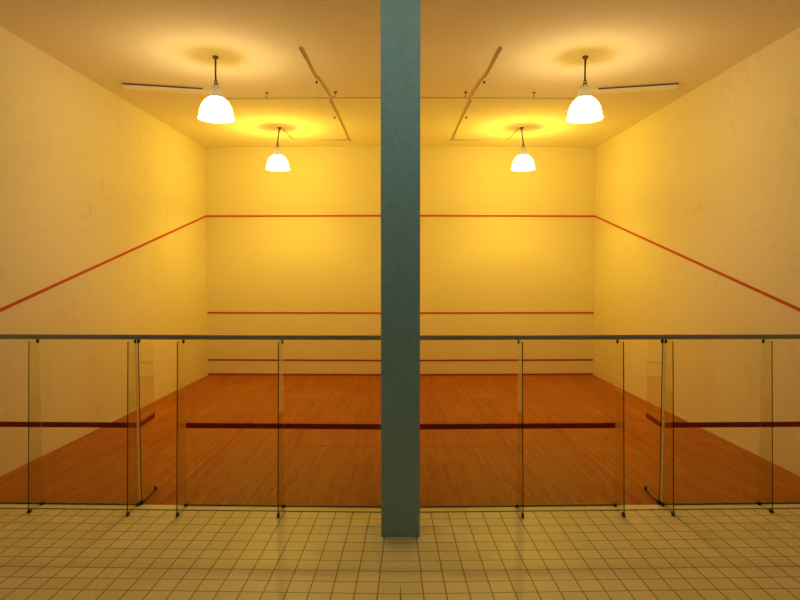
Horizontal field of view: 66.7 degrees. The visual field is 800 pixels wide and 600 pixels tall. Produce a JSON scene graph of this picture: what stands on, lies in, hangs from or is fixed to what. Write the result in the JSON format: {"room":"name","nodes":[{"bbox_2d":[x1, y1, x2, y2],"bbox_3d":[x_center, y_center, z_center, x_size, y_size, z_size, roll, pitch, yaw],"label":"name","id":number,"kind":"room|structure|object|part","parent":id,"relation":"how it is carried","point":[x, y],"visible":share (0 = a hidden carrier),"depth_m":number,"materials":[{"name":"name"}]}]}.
{"room":"sports hall","nodes":[
{"label":"sports hall","id":0,"kind":"room"},
{"bbox_2d":[0,26,207,476],"bbox_3d":[-5.821,-0.797,10.957,0.150,6.527,13.350,0,3,2],"label":"wall","id":1,"kind":"structure","parent":0,"point":[89,177],"depth_m":11.09,"materials":[{"name":"beige paint"}]},
{"bbox_2d":[0,215,205,311],"bbox_3d":[-5.700,-0.973,12.598,0.006,2.472,9.750,0,3,2],"label":"court line","id":2,"kind":"object","parent":1,"relation":"attached to","point":[185,225],"visible":1,"depth_m":11.09,"materials":[{"name":"red paint"}]},
{"bbox_2d":[0,504,380,511],"bbox_3d":[-2.917,2.675,7.666,5.839,0.125,0.150,0,3,2],"label":"trim","id":3,"kind":"structure","parent":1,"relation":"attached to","point":[1,505],"depth_m":7.66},
{"bbox_2d":[27,339,43,513],"bbox_3d":[-4.572,1.560,7.571,0.034,2.120,0.292,0,3,2],"label":"glass fin","id":4,"kind":"object","parent":3,"relation":"on","point":[37,340],"visible":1,"depth_m":7.48,"materials":[{"name":"black"}]},
{"bbox_3d":[-4.572,1.555,7.574,0.012,2.107,0.286,0,3,2],"label":"pane","id":5,"kind":"part","parent":4,"relation":"part of","materials":[{"name":"clear glass"}]},
{"bbox_2d":[126,340,139,515],"bbox_3d":[-3.323,1.563,7.511,0.034,2.120,0.347,0,3,-1],"label":"glass fin","id":6,"kind":"object","parent":3,"relation":"on","point":[135,341],"visible":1,"depth_m":7.40,"materials":[{"name":"black"}]},
{"bbox_3d":[-3.323,1.558,7.513,0.012,2.107,0.341,0,3,-1],"label":"pane","id":7,"kind":"part","parent":6,"relation":"part of","materials":[{"name":"clear glass"}]},
{"bbox_2d":[176,340,187,516],"bbox_3d":[-2.714,1.564,7.494,0.034,2.120,0.347,0,3,0],"label":"glass fin","id":8,"kind":"object","parent":3,"relation":"on","point":[183,341],"visible":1,"depth_m":7.39,"materials":[{"name":"black"}]},
{"bbox_3d":[-2.714,1.558,7.497,0.012,2.107,0.341,0,3,0],"label":"pane","id":9,"kind":"part","parent":8,"relation":"part of","materials":[{"name":"clear glass"}]},
{"bbox_2d":[277,340,284,517],"bbox_3d":[-1.476,1.565,7.462,0.034,2.120,0.347,0,3,2],"label":"glass fin","id":10,"kind":"object","parent":3,"relation":"on","point":[282,341],"visible":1,"depth_m":7.36,"materials":[{"name":"black"}]},
{"bbox_3d":[-1.476,1.560,7.464,0.012,2.107,0.341,0,3,2],"label":"pane","id":11,"kind":"part","parent":10,"relation":"part of","materials":[{"name":"clear glass"}]},
{"bbox_2d":[0,339,799,507],"bbox_3d":[0.000,1.551,7.759,11.653,2.113,0.329,0,3,1],"label":"glass wall","id":12,"kind":"structure","parent":3,"relation":"on","point":[43,424],"depth_m":7.68,"materials":[{"name":"black"}]},
{"bbox_3d":[-3.954,1.546,7.712,1.224,2.100,0.012,0,3,2],"label":"pane","id":13,"kind":"part","parent":12,"relation":"part of","materials":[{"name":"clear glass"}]},
{"bbox_2d":[0,334,380,339],"bbox_3d":[-2.975,0.465,7.638,5.712,0.058,0.056,0,3,1],"label":"rail","id":14,"kind":"object","parent":12,"relation":"attached to","point":[2,336],"visible":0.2,"depth_m":7.60,"materials":[{"name":"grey metal"}]},
{"bbox_2d":[135,339,156,504],"bbox_3d":[-3.325,1.541,7.967,0.054,2.113,0.550,0,3,-3],"label":"door","id":15,"kind":"structure","parent":14,"relation":"attached to","point":[143,422],"depth_m":7.71,"materials":[{"name":"clear glass"}]},
{"bbox_2d":[420,504,799,511],"bbox_3d":[2.917,2.675,7.666,5.839,0.125,0.150,0,3,-2],"label":"trim","id":16,"kind":"structure","parent":12,"relation":"attached to","point":[732,505],"depth_m":7.66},
{"bbox_2d":[516,340,523,517],"bbox_3d":[1.476,1.565,7.462,0.034,2.120,0.347,0,3,-2],"label":"glass fin","id":17,"kind":"object","parent":16,"relation":"on","point":[518,341],"visible":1,"depth_m":7.36,"materials":[{"name":"black"}]},
{"bbox_3d":[1.476,1.560,7.464,0.012,2.107,0.341,0,3,-2],"label":"pane","id":18,"kind":"part","parent":17,"relation":"part of","materials":[{"name":"clear glass"}]},
{"bbox_2d":[613,340,624,516],"bbox_3d":[2.714,1.564,7.494,0.034,2.120,0.347,0,3,0],"label":"glass fin","id":19,"kind":"object","parent":16,"relation":"on","point":[617,341],"visible":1,"depth_m":7.39,"materials":[{"name":"black"}]},
{"bbox_3d":[2.714,1.558,7.497,0.012,2.107,0.341,0,3,0],"label":"pane","id":20,"kind":"part","parent":19,"relation":"part of","materials":[{"name":"clear glass"}]},
{"bbox_2d":[661,340,674,515],"bbox_3d":[3.323,1.563,7.511,0.034,2.120,0.347,0,3,1],"label":"glass fin","id":21,"kind":"object","parent":16,"relation":"on","point":[665,341],"visible":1,"depth_m":7.40,"materials":[{"name":"black"}]},
{"bbox_3d":[3.323,1.558,7.513,0.012,2.107,0.341,0,3,1],"label":"pane","id":22,"kind":"part","parent":21,"relation":"part of","materials":[{"name":"clear glass"}]},
{"bbox_2d":[757,339,773,513],"bbox_3d":[4.572,1.560,7.571,0.034,2.120,0.292,0,3,-2],"label":"glass fin","id":23,"kind":"object","parent":16,"relation":"on","point":[763,340],"visible":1,"depth_m":7.48,"materials":[{"name":"black"}]},
{"bbox_3d":[4.572,1.555,7.574,0.012,2.107,0.286,0,3,-2],"label":"pane","id":24,"kind":"part","parent":23,"relation":"part of","materials":[{"name":"clear glass"}]},
{"bbox_2d":[420,334,799,339],"bbox_3d":[2.975,0.465,7.638,5.712,0.058,0.054,0,3,-2],"label":"rail","id":25,"kind":"object","parent":12,"relation":"attached to","point":[661,336],"visible":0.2,"depth_m":7.60,"materials":[{"name":"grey metal"}]},
{"bbox_2d":[644,339,665,504],"bbox_3d":[3.325,1.541,7.967,0.054,2.113,0.550,0,3,3],"label":"door","id":26,"kind":"structure","parent":25,"relation":"attached to","point":[657,422],"depth_m":7.71,"materials":[{"name":"clear glass"}]},
{"bbox_3d":[3.954,1.546,7.712,1.224,2.100,0.012,0,3,-2],"label":"pane","id":27,"kind":"part","parent":12,"relation":"part of","materials":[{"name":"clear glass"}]},
{"bbox_2d":[0,0,799,146],"bbox_3d":[0.000,-4.132,10.807,12.045,0.150,13.343,0,3,0],"label":"ceiling","id":28,"kind":"structure","parent":0,"point":[111,43],"depth_m":10.00,"materials":[{"name":"beige paint"}]},
{"bbox_2d":[121,83,208,93],"bbox_3d":[-4.481,-4.080,11.792,1.667,0.042,0.360,-1,3,-13],"label":"batten","id":29,"kind":"object","parent":28,"relation":"attached to","point":[128,86],"visible":0.87,"depth_m":11.70,"materials":[{"name":"white"}]},
{"bbox_2d":[198,55,234,122],"bbox_3d":[-3.055,-3.512,10.066,0.594,1.022,0.594,0,3,2],"label":"pendant lamp","id":30,"kind":"object","parent":28,"relation":"hanging from","point":[214,109],"visible":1,"depth_m":9.96,"materials":[{"name":"glass"}]},
{"bbox_3d":[-3.055,-3.174,10.081,0.582,0.345,0.582,0,3,2],"label":"lamp shade","id":31,"kind":"part","parent":30,"relation":"part of","materials":[{"name":"glass"}]},
{"bbox_2d":[266,127,289,170],"bbox_3d":[-3.026,-3.732,14.977,0.594,1.022,0.594,0,3,2],"label":"pendant lamp","id":32,"kind":"object","parent":28,"relation":"hanging from","point":[277,161],"visible":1,"depth_m":14.86,"materials":[{"name":"plastic"}]},
{"bbox_3d":[-3.026,-3.394,14.992,0.582,0.345,0.582,0,3,2],"label":"lamp shade","id":33,"kind":"part","parent":32,"relation":"part of","materials":[{"name":"plastic"}]},
{"bbox_2d":[224,97,380,98],"bbox_3d":[-1.998,-4.124,12.431,3.757,0.012,0.025,0,3,2],"label":"trim","id":34,"kind":"structure","parent":28,"relation":"attached to","point":[347,97],"depth_m":12.43,"materials":[{"name":"beige metal"}]},
{"bbox_2d":[282,128,346,140],"bbox_3d":[-2.474,-4.274,16.014,1.973,0.028,0.913,-2,3,-41],"label":"cable","id":35,"kind":"object","parent":28,"relation":"attached to","point":[282,128],"visible":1,"depth_m":16.31,"materials":[{"name":"beige plastic"}]},
{"bbox_2d":[299,47,349,141],"bbox_3d":[-1.483,-4.126,12.993,0.147,0.061,6.745,0,3,1],"label":"conduit","id":36,"kind":"object","parent":28,"relation":"attached to","point":[307,63],"visible":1,"depth_m":11.63,"materials":[{"name":"beige metal"}]},
{"bbox_2d":[451,47,501,141],"bbox_3d":[1.483,-4.126,12.993,0.146,0.061,6.745,0,3,-1],"label":"conduit","id":37,"kind":"object","parent":28,"relation":"attached to","point":[494,61],"visible":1,"depth_m":11.58,"materials":[{"name":"beige metal"}]},
{"bbox_2d":[454,128,518,140],"bbox_3d":[2.474,-4.274,16.014,1.973,0.028,0.913,2,3,41],"label":"cable","id":38,"kind":"object","parent":28,"relation":"attached to","point":[518,128],"visible":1,"depth_m":16.31,"materials":[{"name":"beige plastic"}]},
{"bbox_2d":[420,97,576,98],"bbox_3d":[1.998,-4.124,12.431,3.757,0.012,0.025,0,3,-2],"label":"trim","id":39,"kind":"structure","parent":28,"relation":"attached to","point":[420,97],"depth_m":12.43,"materials":[{"name":"beige metal"}]},
{"bbox_2d":[511,127,534,170],"bbox_3d":[3.026,-3.732,14.977,0.594,1.022,0.594,0,3,-2],"label":"pendant lamp","id":40,"kind":"object","parent":28,"relation":"hanging from","point":[523,161],"visible":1,"depth_m":14.86,"materials":[{"name":"plastic"}]},
{"bbox_3d":[3.026,-3.394,14.992,0.582,0.345,0.582,0,3,-2],"label":"lamp shade","id":41,"kind":"part","parent":40,"relation":"part of","materials":[{"name":"plastic"}]},
{"bbox_2d":[566,55,602,122],"bbox_3d":[3.055,-3.512,10.066,0.594,1.022,0.594,0,3,-2],"label":"pendant lamp","id":42,"kind":"object","parent":28,"relation":"hanging from","point":[584,109],"visible":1,"depth_m":9.96,"materials":[{"name":"glass"}]},
{"bbox_3d":[3.055,-3.174,10.081,0.582,0.345,0.582,0,3,-2],"label":"lamp shade","id":43,"kind":"part","parent":42,"relation":"part of","materials":[{"name":"glass"}]},
{"bbox_3d":[3.053,-3.807,10.053,0.031,0.373,0.029,-1,3,-24],"label":"cord","id":44,"kind":"part","parent":42,"relation":"part of","materials":[{"name":"black plastic"}]},
{"bbox_2d":[592,83,679,93],"bbox_3d":[4.481,-4.080,11.792,1.667,0.042,0.360,1,3,13],"label":"batten","id":45,"kind":"object","parent":28,"relation":"attached to","point":[672,86],"visible":0.88,"depth_m":11.70,"materials":[{"name":"white"}]},
{"bbox_2d":[0,375,799,599],"bbox_3d":[0.000,2.620,8.952,12.356,0.120,17.353,0,3,0],"label":"floor","id":46,"kind":"structure","parent":0,"point":[245,471],"depth_m":7.80,"materials":[{"name":"brown wood"}]},
{"bbox_2d":[154,422,188,443],"bbox_3d":[-4.220,2.454,11.286,0.050,0.002,1.580,0,3,2],"label":"court line","id":47,"kind":"object","parent":46,"relation":"on","point":[187,422],"visible":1,"depth_m":11.16,"materials":[{"name":"paint"}]},
{"bbox_2d":[160,422,252,503],"bbox_3d":[-3.006,2.515,9.917,0.050,0.002,4.255,0,3,2],"label":"court line","id":48,"kind":"object","parent":46,"relation":"on","point":[242,430],"visible":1,"depth_m":9.14,"materials":[{"name":"red paint"}]},
{"bbox_2d":[149,421,380,422],"bbox_3d":[-2.916,2.419,12.066,5.595,0.002,0.050,0,3,2],"label":"court line","id":49,"kind":"object","parent":46,"relation":"on","point":[149,421],"visible":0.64,"depth_m":12.09,"materials":[{"name":"red paint"}]},
{"bbox_2d":[293,423,310,444],"bbox_3d":[-1.801,2.457,11.222,0.050,0.002,1.580,0,3,2],"label":"court line","id":50,"kind":"object","parent":46,"relation":"on","point":[304,430],"visible":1,"depth_m":10.99,"materials":[{"name":"paint"}]},
{"bbox_2d":[293,445,380,446],"bbox_3d":[-0.983,2.494,10.386,1.728,0.002,0.050,0,3,2],"label":"court line","id":51,"kind":"object","parent":46,"relation":"on","point":[293,445],"visible":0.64,"depth_m":10.41,"materials":[{"name":"red paint"}]},
{"bbox_2d":[420,445,507,446],"bbox_3d":[0.983,2.494,10.386,1.728,0.002,0.050,0,3,-2],"label":"court line","id":52,"kind":"object","parent":46,"relation":"on","point":[465,445],"visible":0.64,"depth_m":10.41,"materials":[{"name":"red paint"}]},
{"bbox_2d":[490,423,507,444],"bbox_3d":[1.801,2.457,11.222,0.050,0.002,1.580,0,3,-2],"label":"court line","id":53,"kind":"object","parent":46,"relation":"on","point":[496,430],"visible":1,"depth_m":10.99,"materials":[{"name":"paint"}]},
{"bbox_2d":[420,421,651,422],"bbox_3d":[2.916,2.419,12.066,5.595,0.002,0.050,0,3,-2],"label":"court line","id":54,"kind":"object","parent":46,"relation":"on","point":[554,421],"visible":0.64,"depth_m":12.09,"materials":[{"name":"red paint"}]},
{"bbox_2d":[548,422,640,503],"bbox_3d":[3.006,2.515,9.917,0.050,0.002,4.255,0,3,-2],"label":"court line","id":55,"kind":"object","parent":46,"relation":"on","point":[558,430],"visible":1,"depth_m":9.14,"materials":[{"name":"red paint"}]},
{"bbox_2d":[612,422,646,443],"bbox_3d":[4.220,2.454,11.286,0.050,0.002,1.580,0,3,-2],"label":"court line","id":56,"kind":"object","parent":46,"relation":"on","point":[612,422],"visible":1,"depth_m":11.12,"materials":[{"name":"paint"}]},
{"bbox_2d":[205,146,595,373],"bbox_3d":[0.002,-1.093,17.546,11.144,6.527,0.444,0,3,2],"label":"wall","id":57,"kind":"structure","parent":0,"point":[255,264],"depth_m":17.40,"materials":[{"name":"beige paint"}]},
{"bbox_2d":[206,215,380,216],"bbox_3d":[-2.846,-2.396,17.337,5.454,0.050,0.006,0,3,2],"label":"court line","id":58,"kind":"object","parent":57,"relation":"attached to","point":[206,215],"visible":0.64,"depth_m":17.34,"materials":[{"name":"red paint"}]},
{"bbox_2d":[207,312,380,313],"bbox_3d":[-2.846,0.371,17.461,5.454,0.050,0.006,0,3,2],"label":"court line","id":59,"kind":"object","parent":57,"relation":"attached to","point":[207,312],"visible":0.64,"depth_m":17.46,"materials":[{"name":"red paint"}]},
{"bbox_2d":[208,359,380,360],"bbox_3d":[-2.846,1.736,17.523,5.454,0.048,0.006,0,3,2],"label":"court line","id":60,"kind":"object","parent":57,"relation":"attached to","point":[208,359],"visible":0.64,"depth_m":17.54,"materials":[{"name":"red paint"}]},
{"bbox_2d":[208,373,380,375],"bbox_3d":[-2.846,2.150,17.541,5.454,0.050,0.006,0,3,2],"label":"court line","id":61,"kind":"object","parent":57,"relation":"attached to","point":[208,373],"visible":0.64,"depth_m":17.55,"materials":[{"name":"red paint"}]},
{"bbox_2d":[420,359,592,360],"bbox_3d":[2.846,1.736,17.523,5.454,0.048,0.006,0,3,-2],"label":"court line","id":62,"kind":"object","parent":57,"relation":"attached to","point":[471,359],"visible":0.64,"depth_m":17.54,"materials":[{"name":"red paint"}]},
{"bbox_2d":[420,373,592,375],"bbox_3d":[2.846,2.150,17.541,5.454,0.050,0.006,0,3,-2],"label":"court line","id":63,"kind":"object","parent":57,"relation":"attached to","point":[529,373],"visible":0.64,"depth_m":17.55,"materials":[{"name":"red paint"}]},
{"bbox_2d":[420,312,593,313],"bbox_3d":[2.846,0.371,17.461,5.454,0.050,0.006,0,3,-2],"label":"court line","id":64,"kind":"object","parent":57,"relation":"attached to","point":[420,312],"visible":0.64,"depth_m":17.46,"materials":[{"name":"red paint"}]},
{"bbox_2d":[420,215,594,216],"bbox_3d":[2.846,-2.396,17.337,5.454,0.050,0.006,0,3,-2],"label":"court line","id":65,"kind":"object","parent":57,"relation":"attached to","point":[420,215],"visible":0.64,"depth_m":17.34,"materials":[{"name":"red paint"}]},
{"bbox_2d":[380,0,420,536],"bbox_3d":[0.000,-0.615,6.899,0.432,6.527,0.460,0,3,0],"label":"pillar","id":66,"kind":"structure","parent":0,"point":[399,19],"depth_m":6.68,"materials":[{"name":"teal paint"}]},
{"bbox_2d":[593,27,799,475],"bbox_3d":[5.821,-0.797,10.957,0.150,6.527,13.350,0,3,-2],"label":"wall","id":67,"kind":"structure","parent":0,"point":[711,177],"depth_m":11.14,"materials":[{"name":"beige paint"}]},
{"bbox_2d":[595,215,799,311],"bbox_3d":[5.700,-0.973,12.598,0.006,2.472,9.750,0,3,-2],"label":"court line","id":68,"kind":"object","parent":67,"relation":"attached to","point":[617,226],"visible":1,"depth_m":11.11,"materials":[{"name":"red paint"}]}
]}

